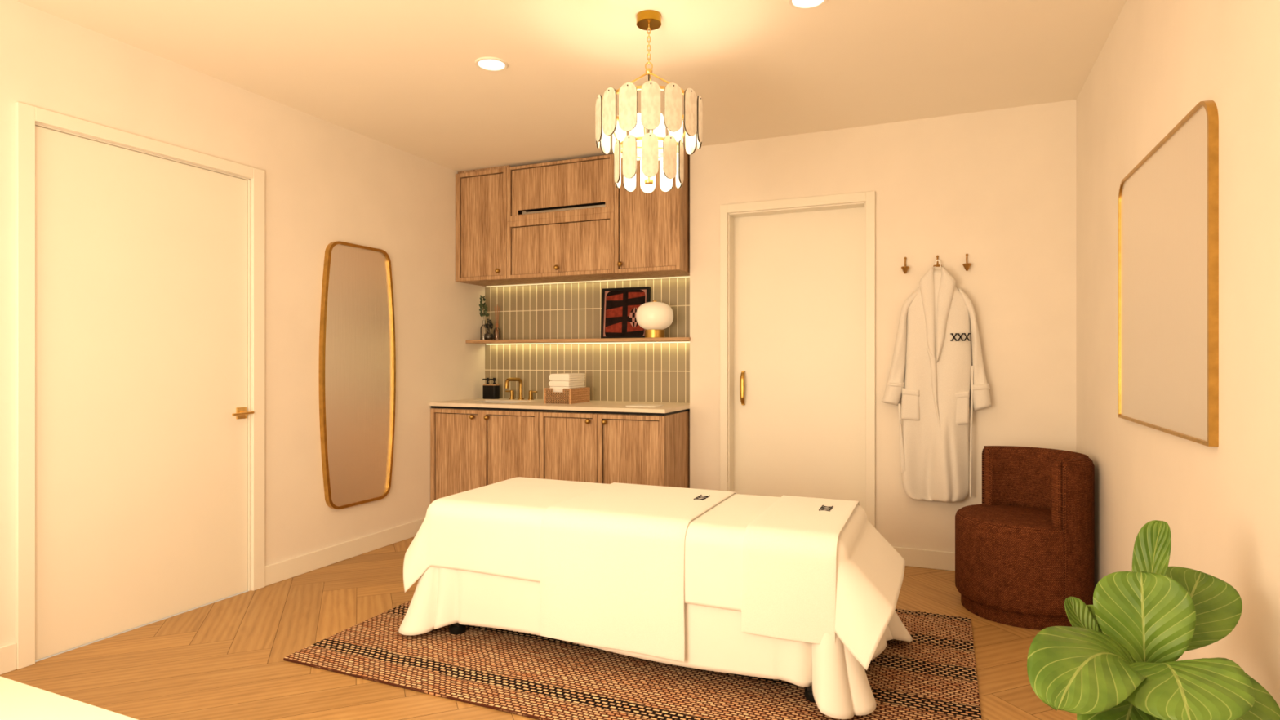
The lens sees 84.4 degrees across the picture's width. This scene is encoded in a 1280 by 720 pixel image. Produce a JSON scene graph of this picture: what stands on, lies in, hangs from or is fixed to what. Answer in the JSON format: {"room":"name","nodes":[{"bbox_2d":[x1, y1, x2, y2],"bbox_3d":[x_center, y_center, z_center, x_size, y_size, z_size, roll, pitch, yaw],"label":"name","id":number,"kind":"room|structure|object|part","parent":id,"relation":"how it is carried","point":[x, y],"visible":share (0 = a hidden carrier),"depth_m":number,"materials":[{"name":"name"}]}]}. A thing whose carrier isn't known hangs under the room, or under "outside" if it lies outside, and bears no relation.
{"room":"spa treatment room","nodes":[
{"label":"spa treatment room","id":0,"kind":"room"},
{"bbox_2d":[0,0,484,646],"bbox_3d":[-2.226,-0.095,3.052,0.120,2.500,5.291,0,0,23],"label":"wall","id":1,"kind":"structure","parent":0,"point":[326,182],"depth_m":3.75,"materials":[{"name":"white paint"}]},
{"bbox_2d":[14,102,264,669],"bbox_3d":[-2.168,0.096,3.135,0.160,2.118,1.044,0,0,23],"label":"door","id":2,"kind":"structure","parent":1,"relation":"in","point":[132,412],"depth_m":3.02,"materials":[{"name":"white wood"}]},
{"bbox_3d":[-1.962,0.263,3.473,0.048,0.057,0.112,0,0,23],"label":"handle","id":3,"kind":"part","parent":2,"relation":"part of","materials":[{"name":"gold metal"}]},
{"bbox_2d":[0,517,425,675],"bbox_3d":[-2.284,1.105,2.747,0.014,0.100,4.445,0,0,23],"label":"baseboard","id":4,"kind":"structure","parent":1,"relation":"attached to","point":[284,570],"depth_m":3.94,"materials":[{"name":"white paint"}]},
{"bbox_2d":[319,240,395,509],"bbox_3d":[-1.659,0.087,4.181,0.030,1.528,0.568,0,0,23],"label":"wall mirror","id":5,"kind":"object","parent":1,"relation":"attached to","point":[357,348],"visible":1,"depth_m":4.15,"materials":[{"name":"gold metal"}]},
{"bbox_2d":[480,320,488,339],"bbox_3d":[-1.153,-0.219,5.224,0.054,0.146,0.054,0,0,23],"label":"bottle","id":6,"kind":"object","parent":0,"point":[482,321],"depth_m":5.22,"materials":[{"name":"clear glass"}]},
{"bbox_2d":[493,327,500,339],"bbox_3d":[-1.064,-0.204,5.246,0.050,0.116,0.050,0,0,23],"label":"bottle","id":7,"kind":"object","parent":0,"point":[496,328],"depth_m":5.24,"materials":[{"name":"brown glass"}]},
{"bbox_2d":[0,536,1076,719],"bbox_3d":[-0.416,1.195,2.274,3.820,0.080,5.051,0,0,23],"label":"floor","id":8,"kind":"structure","parent":0,"point":[222,660],"depth_m":2.69,"materials":[{"name":"brown wood"}]},
{"bbox_2d":[0,675,137,719],"bbox_3d":[-1.589,0.930,1.329,1.530,0.450,0.588,0,0,23],"label":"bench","id":9,"kind":"object","parent":8,"relation":"on","point":[18,700],"visible":1,"depth_m":1.43,"materials":[{"name":"beige paint"}]},
{"bbox_2d":[430,408,540,503],"bbox_3d":[-0.916,0.740,4.867,0.852,0.830,0.630,0,0,23],"label":"base cabinet","id":10,"kind":"object","parent":8,"relation":"on","point":[468,451],"visible":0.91,"depth_m":4.62,"materials":[{"name":"brown wood"}]},
{"bbox_3d":[-1.222,0.726,4.701,0.420,0.796,0.020,0,0,23],"label":"door","id":11,"kind":"part","parent":10,"relation":"part of","materials":[{"name":"brown wood"}]},
{"bbox_3d":[-1.099,0.373,4.626,0.033,0.033,0.042,0,0,23],"label":"knob","id":12,"kind":"part","parent":10,"relation":"part of","materials":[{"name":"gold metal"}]},
{"bbox_3d":[-0.994,0.373,4.581,0.033,0.033,0.042,0,0,23],"label":"knob","id":13,"kind":"part","parent":10,"relation":"part of","materials":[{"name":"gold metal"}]},
{"bbox_3d":[-0.830,0.726,4.533,0.428,0.796,0.020,0,0,23],"label":"door","id":14,"kind":"part","parent":10,"relation":"part of","materials":[{"name":"brown wood"}]},
{"bbox_2d":[428,398,689,415],"bbox_3d":[-0.513,0.305,4.719,1.712,0.038,0.636,0,0,23],"label":"countertop","id":15,"kind":"structure","parent":10,"relation":"on","point":[535,405],"depth_m":4.48,"materials":[{"name":"beige stone"}]},
{"bbox_2d":[482,377,499,399],"bbox_3d":[-1.103,0.209,5.219,0.123,0.154,0.070,0,0,23],"label":"soap dispenser","id":16,"kind":"object","parent":15,"relation":"on","point":[489,391],"visible":1,"depth_m":5.19,"materials":[{"name":"black plastic"}]},
{"bbox_2d":[455,400,527,416],"bbox_3d":[-0.991,0.355,4.888,0.440,0.124,0.340,0,0,23],"label":"sink","id":17,"kind":"object","parent":15,"relation":"in","point":[484,401],"visible":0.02,"depth_m":5.03,"materials":[{"name":"white ceramic"}]},
{"bbox_2d":[504,377,537,399],"bbox_3d":[-0.892,0.205,5.056,0.264,0.161,0.197,0,0,23],"label":"faucet","id":18,"kind":"object","parent":15,"relation":"on","point":[512,379],"visible":1,"depth_m":5.09,"materials":[{"name":"gold metal"}]},
{"bbox_3d":[-0.949,0.253,5.164,0.074,0.066,0.044,0,0,23],"label":"lever","id":19,"kind":"part","parent":18,"relation":"part of","materials":[{"name":"gold metal"}]},
{"bbox_3d":[-0.901,0.205,5.056,0.047,0.161,0.190,0,0,32],"label":"spout","id":20,"kind":"part","parent":18,"relation":"part of","materials":[{"name":"gold metal"}]},
{"bbox_3d":[-0.774,0.253,5.089,0.074,0.066,0.044,0,0,23],"label":"lever","id":21,"kind":"part","parent":18,"relation":"part of","materials":[{"name":"gold metal"}]},
{"bbox_2d":[543,386,590,404],"bbox_3d":[-0.490,0.236,4.757,0.205,0.099,0.267,0,0,23],"label":"basket","id":22,"kind":"object","parent":15,"relation":"on","point":[577,395],"visible":0.88,"depth_m":4.66,"materials":[{"name":"wicker"}]},
{"bbox_3d":[-0.490,0.247,4.757,0.156,0.066,0.222,0,0,23],"label":"folded towel","id":23,"kind":"object","parent":22,"relation":"in","visible":0},
{"bbox_2d":[549,386,585,392],"bbox_3d":[-0.488,0.195,4.756,0.156,0.036,0.222,0,0,23],"label":"folded towel","id":24,"kind":"object","parent":23,"relation":"on","point":[554,388],"visible":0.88,"depth_m":4.66,"materials":[{"name":"white fabric"}]},
{"bbox_2d":[548,380,584,386],"bbox_3d":[-0.492,0.158,4.758,0.156,0.036,0.222,0,0,23],"label":"folded towel","id":25,"kind":"object","parent":24,"relation":"on","point":[576,383],"visible":0.96,"depth_m":4.67,"materials":[{"name":"white fabric"}]},
{"bbox_2d":[548,373,585,381],"bbox_3d":[-0.490,0.115,4.757,0.156,0.047,0.222,0,0,23],"label":"folded towel","id":26,"kind":"object","parent":25,"relation":"on","point":[563,376],"visible":1,"depth_m":4.67,"materials":[{"name":"white fabric"}]},
{"bbox_2d":[625,404,664,407],"bbox_3d":[0.031,0.283,4.378,0.200,0.006,0.160,0,0,23],"label":"tray","id":27,"kind":"object","parent":15,"relation":"on","point":[633,405],"visible":1,"depth_m":4.37,"materials":[{"name":"white paint"}]},
{"bbox_2d":[538,410,689,488],"bbox_3d":[-0.136,0.740,4.532,0.844,0.830,0.630,0,0,23],"label":"base cabinet","id":28,"kind":"object","parent":8,"relation":"on","point":[586,447],"visible":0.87,"depth_m":4.27,"materials":[{"name":"brown wood"}]},
{"bbox_3d":[-0.444,0.726,4.367,0.407,0.796,0.020,0,0,23],"label":"door","id":29,"kind":"part","parent":28,"relation":"part of","materials":[{"name":"brown wood"}]},
{"bbox_3d":[-0.316,0.373,4.290,0.033,0.033,0.042,0,0,23],"label":"knob","id":30,"kind":"part","parent":28,"relation":"part of","materials":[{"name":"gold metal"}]},
{"bbox_3d":[-0.214,0.373,4.246,0.033,0.033,0.042,0,0,23],"label":"knob","id":31,"kind":"part","parent":28,"relation":"part of","materials":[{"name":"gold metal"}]},
{"bbox_3d":[-0.056,0.726,4.200,0.433,0.796,0.020,0,0,23],"label":"door","id":32,"kind":"part","parent":28,"relation":"part of","materials":[{"name":"brown wood"}]},
{"bbox_2d":[283,600,981,719],"bbox_3d":[0.047,1.150,2.926,2.448,0.009,1.510,0,0,23],"label":"woven rug","id":33,"kind":"object","parent":8,"relation":"on","point":[933,675],"visible":0.62,"depth_m":2.56,"materials":[{"name":"fabric"}]},
{"bbox_2d":[448,622,815,702],"bbox_3d":[0.013,0.872,2.944,1.676,0.546,0.656,0,0,23],"label":"table","id":34,"kind":"object","parent":33,"relation":"on","point":[454,628],"visible":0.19,"depth_m":2.94,"materials":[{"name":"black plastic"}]},
{"bbox_3d":[-0.768,0.922,2.975,0.044,0.386,0.044,0,0,23],"label":"leg","id":35,"kind":"part","parent":34,"relation":"part of","materials":[{"name":"black"}]},
{"bbox_2d":[403,476,905,670],"bbox_3d":[0.029,0.776,2.937,1.998,0.383,0.851,0,0,23],"label":"blanket","id":36,"kind":"object","parent":34,"relation":"on","point":[494,529],"visible":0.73,"depth_m":2.73,"materials":[{"name":"white fabric"}]},
{"bbox_2d":[540,482,737,662],"bbox_3d":[0.031,0.815,2.932,0.593,0.484,0.755,0,0,23],"label":"towel","id":37,"kind":"object","parent":36,"relation":"on","point":[612,555],"visible":0.84,"depth_m":2.62,"materials":[{"name":"white fabric"}]},
{"bbox_2d":[741,495,860,644],"bbox_3d":[0.632,0.748,2.674,0.313,0.351,0.745,0,0,23],"label":"towel","id":38,"kind":"object","parent":36,"relation":"on","point":[789,569],"visible":0.93,"depth_m":2.36,"materials":[{"name":"white fabric"}]},
{"bbox_2d":[398,566,912,719],"bbox_3d":[0.048,0.860,2.930,2.008,0.537,0.904,0,0,23],"label":"sheet","id":39,"kind":"object","parent":34,"relation":"on","point":[715,641],"visible":0.29,"depth_m":2.48,"materials":[{"name":"white fabric"}]},
{"bbox_3d":[0.592,0.922,2.391,0.044,0.386,0.044,0,0,23],"label":"leg","id":40,"kind":"part","parent":34,"relation":"part of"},
{"bbox_2d":[955,445,1094,630],"bbox_3d":[1.768,0.792,3.269,0.565,0.726,0.565,0,0,23],"label":"armchair","id":41,"kind":"object","parent":8,"relation":"on","point":[1028,547],"visible":0.94,"depth_m":3.07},
{"bbox_3d":[1.766,0.905,3.268,0.562,0.384,0.562,0,0,23],"label":"seat","id":42,"kind":"part","parent":41,"relation":"part of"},
{"bbox_3d":[1.885,0.581,3.286,0.271,0.297,0.512,0,0,-8],"label":"backrest","id":43,"kind":"part","parent":41,"relation":"part of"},
{"bbox_2d":[1026,520,1279,719],"bbox_3d":[1.013,0.750,1.376,0.358,0.810,0.621,0,0,41],"label":"potted plant","id":44,"kind":"object","parent":8,"relation":"on","point":[1118,655],"visible":1,"depth_m":1.34,"materials":[{"name":"plant"}]},
{"bbox_2d":[15,0,1126,171],"bbox_3d":[-0.416,-1.405,2.274,4.060,0.120,5.291,0,0,23],"label":"ceiling","id":45,"kind":"structure","parent":0,"point":[404,75],"depth_m":3.14,"materials":[{"name":"white paint"}]},
{"bbox_2d":[475,57,507,71],"bbox_3d":[-0.674,-1.341,3.207,0.148,0.007,0.148,0,0,23],"label":"recessed light","id":46,"kind":"object","parent":45,"relation":"in","point":[487,64],"visible":1,"depth_m":3.20,"materials":[{"name":"white plastic"}]},
{"bbox_2d":[595,9,702,193],"bbox_3d":[0.035,-1.014,2.761,0.418,0.662,0.417,0,0,17],"label":"chandelier","id":47,"kind":"object","parent":45,"relation":"hanging from","point":[649,148],"visible":1,"depth_m":2.65,"materials":[{"name":"gold metal"}]},
{"bbox_3d":[-0.168,-0.922,2.779,0.011,0.176,0.072,0,0,5],"label":"glass panel","id":48,"kind":"part","parent":47,"relation":"part of","materials":[{"name":"white glass"}]},
{"bbox_3d":[-0.157,-0.922,2.695,0.011,0.176,0.072,0,0,-19],"label":"glass panel","id":49,"kind":"part","parent":47,"relation":"part of","materials":[{"name":"white glass"}]},
{"bbox_3d":[-0.143,-0.922,2.860,0.011,0.176,0.072,0,0,29],"label":"glass panel","id":50,"kind":"part","parent":47,"relation":"part of","materials":[{"name":"white glass"}]},
{"bbox_3d":[-0.114,-0.922,2.622,0.011,0.176,0.072,0,0,-43],"label":"glass panel","id":51,"kind":"part","parent":47,"relation":"part of","materials":[{"name":"white glass"}]},
{"bbox_3d":[-0.088,-0.764,2.719,0.011,0.163,0.062,0,0,-19],"label":"glass panel","id":52,"kind":"part","parent":47,"relation":"part of","materials":[{"name":"beige glass"}]},
{"bbox_3d":[-0.090,-0.764,2.799,0.011,0.163,0.062,0,0,17],"label":"glass panel","id":53,"kind":"part","parent":47,"relation":"part of","materials":[{"name":"white glass"}]},
{"bbox_3d":[-0.088,-0.922,2.924,0.072,0.176,0.011,0,0,-37],"label":"glass panel","id":54,"kind":"part","parent":47,"relation":"part of","materials":[{"name":"white glass"}]},
{"bbox_3d":[-0.044,-0.922,2.574,0.072,0.176,0.011,0,0,23],"label":"glass panel","id":55,"kind":"part","parent":47,"relation":"part of","materials":[{"name":"white glass"}]},
{"bbox_3d":[-0.044,-0.764,2.865,0.062,0.163,0.011,0,0,-37],"label":"glass panel","id":56,"kind":"part","parent":47,"relation":"part of","materials":[{"name":"white glass"}]},
{"bbox_3d":[-0.040,-0.764,2.654,0.062,0.163,0.011,0,0,35],"label":"glass panel","id":57,"kind":"part","parent":47,"relation":"part of","materials":[{"name":"beige glass"}]},
{"bbox_3d":[-0.011,-0.922,2.960,0.072,0.176,0.011,0,0,-13],"label":"glass panel","id":58,"kind":"part","parent":47,"relation":"part of","materials":[{"name":"white glass"}]},
{"bbox_3d":[-0.004,-0.924,2.800,0.036,0.058,0.036,0,0,23],"label":"bulb","id":59,"kind":"part","parent":47,"relation":"part of","materials":[{"name":"white glass"}]},
{"bbox_3d":[-0.004,-0.924,2.722,0.036,0.058,0.036,0,0,23],"label":"bulb","id":60,"kind":"part","parent":47,"relation":"part of","materials":[{"name":"white glass"}]},
{"bbox_3d":[0.032,-0.764,2.892,0.062,0.163,0.011,0,0,-1],"label":"glass panel","id":61,"kind":"part","parent":47,"relation":"part of","materials":[{"name":"white glass"}]},
{"bbox_3d":[0.035,-1.236,2.761,0.012,0.161,0.013,0,0,-44],"label":"chain","id":62,"kind":"part","parent":47,"relation":"part of","materials":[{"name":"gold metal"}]},
{"bbox_3d":[0.037,-0.764,2.631,0.062,0.163,0.011,0,0,-1],"label":"glass panel","id":63,"kind":"part","parent":47,"relation":"part of","materials":[{"name":"beige glass"}]},
{"bbox_3d":[0.039,-0.922,2.558,0.072,0.176,0.011,0,0,-1],"label":"glass panel","id":64,"kind":"part","parent":47,"relation":"part of","materials":[{"name":"white glass"}]},
{"bbox_3d":[0.073,-0.922,2.961,0.072,0.176,0.011,0,0,11],"label":"glass panel","id":65,"kind":"part","parent":47,"relation":"part of","materials":[{"name":"white glass"}]},
{"bbox_3d":[0.073,-0.924,2.801,0.036,0.058,0.036,0,0,23],"label":"bulb","id":66,"kind":"part","parent":47,"relation":"part of","materials":[{"name":"white glass"}]},
{"bbox_3d":[0.074,-0.924,2.723,0.036,0.058,0.036,0,0,23],"label":"bulb","id":67,"kind":"part","parent":47,"relation":"part of","materials":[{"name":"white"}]},
{"bbox_3d":[0.110,-0.764,2.869,0.062,0.163,0.011,0,0,35],"label":"glass panel","id":68,"kind":"part","parent":47,"relation":"part of","materials":[{"name":"white glass"}]},
{"bbox_3d":[0.114,-0.764,2.658,0.062,0.163,0.011,0,0,-37],"label":"glass panel","id":69,"kind":"part","parent":47,"relation":"part of","materials":[{"name":"beige glass"}]},
{"bbox_3d":[0.121,-0.922,2.577,0.072,0.176,0.011,0,0,-25],"label":"glass panel","id":70,"kind":"part","parent":47,"relation":"part of","materials":[{"name":"white glass"}]},
{"bbox_3d":[0.151,-0.922,2.929,0.072,0.176,0.011,0,0,35],"label":"glass panel","id":71,"kind":"part","parent":47,"relation":"part of","materials":[{"name":"white glass"}]},
{"bbox_3d":[0.158,-0.764,2.804,0.011,0.163,0.062,0,0,-19],"label":"glass panel","id":72,"kind":"part","parent":47,"relation":"part of","materials":[{"name":"white glass"}]},
{"bbox_3d":[0.160,-0.764,2.724,0.011,0.163,0.062,0,0,17],"label":"glass panel","id":73,"kind":"part","parent":47,"relation":"part of","materials":[{"name":"beige glass"}]},
{"bbox_3d":[0.189,-0.922,2.628,0.011,0.176,0.072,0,0,41],"label":"glass panel","id":74,"kind":"part","parent":47,"relation":"part of","materials":[{"name":"white glass"}]},
{"bbox_3d":[0.209,-0.922,2.867,0.011,0.176,0.072,0,0,-31],"label":"glass panel","id":75,"kind":"part","parent":47,"relation":"part of","materials":[{"name":"white glass"}]},
{"bbox_3d":[0.230,-0.922,2.703,0.011,0.176,0.072,0,0,17],"label":"glass panel","id":76,"kind":"part","parent":47,"relation":"part of","materials":[{"name":"white glass"}]},
{"bbox_3d":[0.237,-0.922,2.787,0.011,0.176,0.072,0,0,-7],"label":"glass panel","id":77,"kind":"part","parent":47,"relation":"part of","materials":[{"name":"white glass"}]},
{"bbox_2d":[788,0,827,9],"bbox_3d":[0.626,-1.341,2.626,0.148,0.007,0.148,0,0,23],"label":"recessed light","id":78,"kind":"object","parent":45,"relation":"in","point":[798,4],"visible":1,"depth_m":2.66,"materials":[{"name":"white plastic"}]},
{"bbox_2d":[484,277,689,403],"bbox_3d":[-0.364,-0.095,5.066,1.712,2.500,0.120,0,0,23],"label":"backsplash","id":79,"kind":"structure","parent":0,"point":[655,372],"depth_m":5.02,"materials":[{"name":"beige tile"}]},
{"bbox_2d":[455,164,532,286],"bbox_3d":[-1.051,-0.951,5.084,0.433,0.788,0.388,0,0,23],"label":"upper cabinet","id":80,"kind":"object","parent":79,"relation":"attached to","point":[481,196],"depth_m":4.95,"materials":[{"name":"brown wood"}]},
{"bbox_3d":[-1.111,-0.940,4.944,0.431,0.764,0.020,0,0,23],"label":"door","id":81,"kind":"part","parent":80,"relation":"part of","materials":[{"name":"brown wood"}]},
{"bbox_3d":[-1.099,-1.334,4.972,0.433,0.022,0.020,0,0,23],"label":"filler strip","id":82,"kind":"part","parent":80,"relation":"part of","materials":[{"name":"brown wood"}]},
{"bbox_3d":[-0.981,-0.613,4.866,0.033,0.033,0.042,0,0,23],"label":"knob","id":83,"kind":"part","parent":80,"relation":"part of","materials":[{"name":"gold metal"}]},
{"bbox_2d":[506,154,635,284],"bbox_3d":[-0.477,-0.940,4.838,0.814,0.766,0.388,0,0,23],"label":"upper cabinet","id":84,"kind":"object","parent":79,"relation":"attached to","point":[560,214],"visible":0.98,"depth_m":4.70,"materials":[{"name":"brown wood"}]},
{"bbox_3d":[-0.554,-0.613,4.683,0.033,0.033,0.042,0,0,23],"label":"knob","id":85,"kind":"part","parent":84,"relation":"part of","materials":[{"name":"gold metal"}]},
{"bbox_3d":[-0.538,-1.135,4.698,0.813,0.373,0.020,0,0,23],"label":"slotted panel","id":86,"kind":"part","parent":84,"relation":"part of","materials":[{"name":"brown wood"}]},
{"bbox_3d":[-0.538,-0.754,4.698,0.813,0.391,0.020,0,0,23],"label":"door","id":87,"kind":"part","parent":84,"relation":"part of","materials":[{"name":"brown wood"}]},
{"bbox_2d":[521,204,605,214],"bbox_3d":[-0.509,-0.997,4.719,0.638,0.044,0.038,0,0,23],"label":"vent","id":88,"kind":"object","parent":84,"relation":"attached to","point":[597,208],"depth_m":4.68,"materials":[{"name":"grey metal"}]},
{"bbox_3d":[-0.469,-1.090,4.859,0.775,0.310,0.010,0,0,23],"label":"panel","id":89,"kind":"part","parent":84,"relation":"part of","materials":[{"name":"brown wood"}]},
{"bbox_2d":[485,275,689,287],"bbox_3d":[-0.390,-0.553,5.004,1.672,0.007,0.014,0,0,23],"label":"led strip","id":90,"kind":"object","parent":84,"relation":"attached to","point":[685,276],"visible":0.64,"depth_m":4.98,"materials":[{"name":"white plastic"}]},
{"bbox_2d":[466,337,690,344],"bbox_3d":[-0.432,-0.130,4.902,1.716,0.029,0.235,0,0,23],"label":"shelf","id":91,"kind":"object","parent":79,"relation":"attached to","point":[662,339],"depth_m":4.83,"materials":[{"name":"brown wood"}]},
{"bbox_2d":[479,295,488,339],"bbox_3d":[-1.156,-0.314,5.228,0.071,0.336,0.057,0,0,37],"label":"bottle vase","id":92,"kind":"object","parent":91,"relation":"on","point":[485,311],"visible":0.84,"depth_m":5.22,"materials":[{"name":"clear glass"}]},
{"bbox_2d":[484,318,493,339],"bbox_3d":[-1.110,-0.225,5.184,0.068,0.158,0.068,0,0,-40],"label":"bud vase","id":93,"kind":"object","parent":91,"relation":"on","point":[488,335],"visible":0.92,"depth_m":5.17,"materials":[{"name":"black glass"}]},
{"bbox_2d":[493,306,500,339],"bbox_3d":[-1.064,-0.280,5.246,0.050,0.268,0.050,0,0,23],"label":"reed diffuser","id":94,"kind":"object","parent":91,"relation":"on","point":[496,324],"visible":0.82,"depth_m":5.24,"materials":[{"name":"clear glass"}]},
{"bbox_3d":[-0.390,-0.118,5.004,1.672,0.007,0.014,0,0,23],"label":"led strip","id":95,"kind":"part","parent":91,"relation":"part of","materials":[{"name":"white plastic"}]},
{"bbox_2d":[600,286,650,337],"bbox_3d":[-0.101,-0.320,4.851,0.352,0.353,0.058,0,0,23],"label":"framed picture","id":96,"kind":"object","parent":91,"relation":"on","point":[620,306],"visible":0.74,"depth_m":4.85},
{"bbox_2d":[635,300,673,337],"bbox_3d":[0.096,-0.267,4.630,0.245,0.246,0.245,0,0,23],"label":"table lamp","id":97,"kind":"object","parent":91,"relation":"on","point":[654,317],"visible":0.97,"depth_m":4.55,"materials":[{"name":"white glass"}]},
{"bbox_2d":[613,149,689,278],"bbox_3d":[0.103,-0.940,4.588,0.448,0.766,0.388,0,0,23],"label":"upper cabinet","id":98,"kind":"object","parent":79,"relation":"attached to","point":[651,230],"visible":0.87,"depth_m":4.46,"materials":[{"name":"brown wood"}]},
{"bbox_3d":[-0.127,-0.611,4.499,0.033,0.033,0.042,0,0,23],"label":"knob","id":99,"kind":"part","parent":98,"relation":"part of","materials":[{"name":"gold metal"}]},
{"bbox_2d":[689,99,1075,552],"bbox_3d":[1.349,-0.095,4.215,2.108,2.500,0.331,0,0,23],"label":"wall","id":100,"kind":"structure","parent":0,"point":[997,188],"depth_m":3.90,"materials":[{"name":"white paint"}]},
{"bbox_2d":[720,191,875,527],"bbox_3d":[0.952,0.097,4.282,0.915,2.117,0.180,0,0,23],"label":"door","id":101,"kind":"structure","parent":100,"relation":"in","point":[797,276],"depth_m":4.30,"materials":[{"name":"white wood"}]},
{"bbox_3d":[0.645,0.176,4.429,0.032,0.215,0.046,0,0,23],"label":"handle","id":102,"kind":"part","parent":101,"relation":"part of","materials":[{"name":"gold metal"}]},
{"bbox_2d":[901,257,909,273],"bbox_3d":[1.484,-0.530,3.950,0.044,0.096,0.050,0,0,23],"label":"coat hook","id":103,"kind":"object","parent":100,"relation":"attached to","point":[904,268],"visible":1,"depth_m":3.94,"materials":[{"name":"brown metal"}]},
{"bbox_2d":[892,546,955,571],"bbox_3d":[1.275,1.105,4.059,2.094,0.100,0.014,0,0,23],"label":"baseboard","id":104,"kind":"structure","parent":100,"relation":"attached to","point":[917,557],"depth_m":3.92,"materials":[{"name":"white paint"}]},
{"bbox_2d":[933,255,942,266],"bbox_3d":[1.636,-0.530,3.885,0.044,0.096,0.050,0,0,23],"label":"coat hook","id":105,"kind":"object","parent":100,"relation":"attached to","point":[937,256],"visible":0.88,"depth_m":3.88,"materials":[{"name":"brown metal"}]},
{"bbox_2d":[881,259,991,502],"bbox_3d":[1.604,0.109,3.845,0.556,1.323,0.117,0,0,23],"label":"bathrobe","id":106,"kind":"object","parent":105,"relation":"hanging from","point":[933,348],"visible":1,"depth_m":3.81,"materials":[{"name":"fabric"}]},
{"bbox_2d":[962,253,971,271],"bbox_3d":[1.771,-0.530,3.826,0.044,0.096,0.050,0,0,23],"label":"coat hook","id":107,"kind":"object","parent":100,"relation":"attached to","point":[966,265],"visible":1,"depth_m":3.82,"materials":[{"name":"brown metal"}]},
{"bbox_2d":[1075,0,1279,707],"bbox_3d":[1.394,-0.095,1.497,0.120,2.500,5.291,0,0,23],"label":"wall","id":108,"kind":"structure","parent":0,"point":[1220,505],"depth_m":1.86,"materials":[{"name":"white paint"}]},
{"bbox_2d":[1118,100,1218,446],"bbox_3d":[1.630,-0.226,2.223,0.020,0.886,1.000,0,0,23],"label":"wall mirror","id":109,"kind":"object","parent":108,"relation":"attached to","point":[1168,202],"visible":1,"depth_m":2.05,"materials":[{"name":"gold metal"}]}
]}

